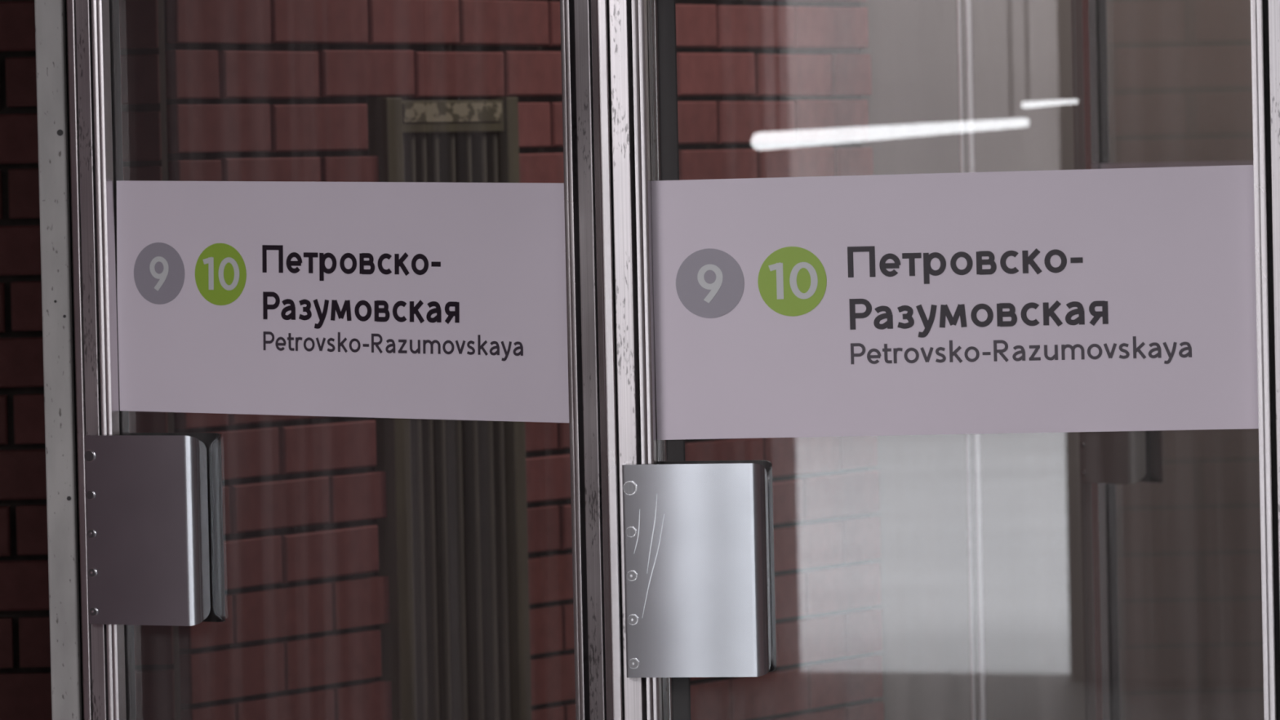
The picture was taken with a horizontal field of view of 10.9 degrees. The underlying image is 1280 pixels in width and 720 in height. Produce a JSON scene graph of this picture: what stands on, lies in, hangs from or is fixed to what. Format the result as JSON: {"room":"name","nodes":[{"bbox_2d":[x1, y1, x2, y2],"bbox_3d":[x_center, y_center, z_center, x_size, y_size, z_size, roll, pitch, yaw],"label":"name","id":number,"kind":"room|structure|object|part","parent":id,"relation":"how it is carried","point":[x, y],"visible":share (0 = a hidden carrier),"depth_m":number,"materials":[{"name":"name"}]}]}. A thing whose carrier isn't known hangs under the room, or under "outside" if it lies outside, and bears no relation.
{"room":"subway station entrance","nodes":[
{"label":"subway station entrance","id":0,"kind":"room"},
{"bbox_2d":[0,0,181,719],"bbox_3d":[-1.305,-0.164,9.296,1.300,3.000,0.144,-1,2,0],"label":"wall pier","id":1,"kind":"object","parent":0,"point":[25,679],"visible":0.37,"depth_m":9.24,"materials":[{"name":"red brick"}]},
{"bbox_2d":[164,0,884,719],"bbox_3d":[-0.220,-0.218,10.334,0.225,3.000,2.060,0,2,30],"label":"wall","id":2,"kind":"structure","parent":0,"point":[256,90],"depth_m":10.00,"materials":[{"name":"red brick"}]},
{"bbox_2d":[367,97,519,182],"bbox_3d":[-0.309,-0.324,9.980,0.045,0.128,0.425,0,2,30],"label":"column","id":3,"kind":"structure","parent":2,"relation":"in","point":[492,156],"depth_m":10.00,"materials":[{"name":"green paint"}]},
{"bbox_3d":[-0.291,-0.362,10.006,0.030,0.048,0.298,0,2,30],"label":"rail","id":4,"kind":"part","parent":3,"relation":"part of","materials":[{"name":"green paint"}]},
{"bbox_2d":[374,417,531,719],"bbox_3d":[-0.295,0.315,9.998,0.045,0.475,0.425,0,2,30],"label":"column","id":5,"kind":"structure","parent":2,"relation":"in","point":[417,547],"depth_m":10.03,"materials":[{"name":"grey metal"}]},
{"bbox_3d":[-0.357,0.432,9.880,0.035,1.633,0.043,0,2,30],"label":"frame post","id":6,"kind":"part","parent":5,"relation":"part of","materials":[{"name":"grey metal"}]},
{"bbox_3d":[-0.294,0.428,10.035,0.010,1.629,0.365,0,2,30],"label":"panel","id":7,"kind":"part","parent":5,"relation":"part of","materials":[{"name":"metal"}]},
{"bbox_3d":[-0.189,0.420,10.171,0.035,1.633,0.033,0,2,30],"label":"frame post","id":8,"kind":"part","parent":5,"relation":"part of","materials":[{"name":"green paint"}]},
{"bbox_2d":[858,0,1264,719],"bbox_3d":[2.182,-0.297,11.257,3.624,2.998,0.150,-1,2,0],"label":"wall","id":9,"kind":"structure","parent":0,"point":[1180,78],"depth_m":11.20,"materials":[{"name":"red-brown brick"},{"name":"mortar"}]},
{"bbox_3d":[-2.466,1.566,4.046,13.400,0.100,20.400,-1,2,0],"label":"floor","id":10,"kind":"structure","parent":0,"visible":0},
{"bbox_2d":[34,0,82,719],"bbox_3d":[-0.679,-0.130,7.829,0.033,2.990,0.061,-1,2,0],"label":"door frame","id":11,"kind":"structure","parent":10,"relation":"on","point":[50,15],"depth_m":7.80,"materials":[{"name":"grey paint"}]},
{"bbox_2d":[65,0,83,719],"bbox_3d":[-0.663,-0.131,7.854,0.004,2.990,0.050,-1,2,0],"label":"trim","id":12,"kind":"structure","parent":11,"relation":"attached to","point":[65,0],"depth_m":7.83,"materials":[{"name":"rubber"}]},
{"bbox_2d":[66,0,84,719],"bbox_3d":[-0.659,-0.131,7.839,0.002,2.990,0.040,-1,2,0],"label":"trim","id":13,"kind":"structure","parent":10,"relation":"on","point":[66,0],"depth_m":7.82,"materials":[{"name":"grey metal"}]},
{"bbox_2d":[66,0,612,719],"bbox_3d":[-0.323,0.301,7.508,0.711,2.108,0.068,0,2,31],"label":"door","id":14,"kind":"structure","parent":10,"relation":"on","point":[430,300],"depth_m":7.53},
{"bbox_3d":[-0.625,0.109,7.645,0.014,0.014,0.002,0,2,31],"label":"screw seat","id":15,"kind":"part","parent":14,"relation":"part of","materials":[{"name":"silver metal"}]},
{"bbox_3d":[-0.559,0.192,7.624,0.150,0.215,0.028,0,2,31],"label":"handle","id":16,"kind":"part","parent":14,"relation":"part of","materials":[{"name":"metal"}]},
{"bbox_3d":[-0.539,0.191,7.657,0.150,0.215,0.028,0,2,31],"label":"handle","id":17,"kind":"part","parent":14,"relation":"part of","materials":[{"name":"metal"}]},
{"bbox_2d":[650,0,690,719],"bbox_3d":[0.020,-0.135,7.487,0.050,2.990,0.084,-1,2,0],"label":"post","id":18,"kind":"object","parent":10,"relation":"on","point":[663,24],"depth_m":7.45,"materials":[{"name":"metal"}]},
{"bbox_3d":[0.007,-0.135,7.489,0.025,2.990,0.080,-1,2,0],"label":"post","id":19,"kind":"part","parent":18,"relation":"part of","materials":[{"name":"silver metal"}]},
{"bbox_2d":[595,0,1279,719],"bbox_3d":[0.322,0.309,6.750,0.711,2.108,0.068,-1,2,11],"label":"door","id":20,"kind":"structure","parent":10,"relation":"on","point":[1146,299],"depth_m":6.75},
{"bbox_3d":[-0.010,0.129,6.779,0.014,0.014,0.002,-1,2,11],"label":"screw seat","id":21,"kind":"part","parent":20,"relation":"part of","materials":[{"name":"silver metal"}]},
{"bbox_3d":[-0.009,0.173,6.780,0.011,0.011,0.002,-1,2,11],"label":"screw seat","id":22,"kind":"part","parent":20,"relation":"part of","materials":[{"name":"silver metal"}]},
{"bbox_3d":[-0.007,0.262,6.783,0.011,0.011,0.002,-1,2,11],"label":"screw seat","id":23,"kind":"part","parent":20,"relation":"part of","materials":[{"name":"silver metal"}]},
{"bbox_3d":[-0.008,0.218,6.782,0.011,0.011,0.002,-1,2,11],"label":"screw seat","id":24,"kind":"part","parent":20,"relation":"part of","materials":[{"name":"silver metal"}]},
{"bbox_3d":[-0.006,0.306,6.784,0.011,0.011,0.002,-1,2,11],"label":"screw seat","id":25,"kind":"part","parent":20,"relation":"part of","materials":[{"name":"silver metal"}]},
{"bbox_3d":[0.057,0.212,6.782,0.144,0.215,0.028,-1,2,11],"label":"handle","id":26,"kind":"part","parent":20,"relation":"part of","materials":[{"name":"metal"}]},
{"bbox_3d":[0.065,0.210,6.820,0.144,0.215,0.028,-1,2,11],"label":"handle","id":27,"kind":"part","parent":20,"relation":"part of","materials":[{"name":"metal"}]},
{"bbox_2d":[955,0,976,719],"bbox_3d":[0.527,-0.248,10.973,0.008,2.990,0.050,-1,2,0],"label":"post","id":28,"kind":"object","parent":10,"relation":"on","point":[958,2],"depth_m":10.96,"materials":[{"name":"silver metal"}]},
{"bbox_2d":[963,0,986,719],"bbox_3d":[0.542,-0.249,10.973,0.012,2.990,0.050,-1,2,0],"label":"trim","id":29,"kind":"structure","parent":10,"relation":"on","point":[968,6],"depth_m":10.96,"materials":[{"name":"silver metal"}]},
{"bbox_2d":[1071,0,1253,719],"bbox_3d":[0.891,0.191,10.345,0.068,2.108,0.711,-2,2,-30],"label":"door","id":30,"kind":"structure","parent":10,"relation":"on","point":[1108,460],"depth_m":10.61,"materials":[{"name":"metal"}]},
{"bbox_3d":[0.741,0.086,10.562,0.028,0.215,0.144,-2,2,-30],"label":"handle","id":31,"kind":"part","parent":30,"relation":"part of","materials":[{"name":"grey paint"}]},
{"bbox_3d":[0.774,0.084,10.581,0.028,0.215,0.144,-2,2,-30],"label":"handle","id":32,"kind":"part","parent":30,"relation":"part of","materials":[{"name":"metal"}]}
]}

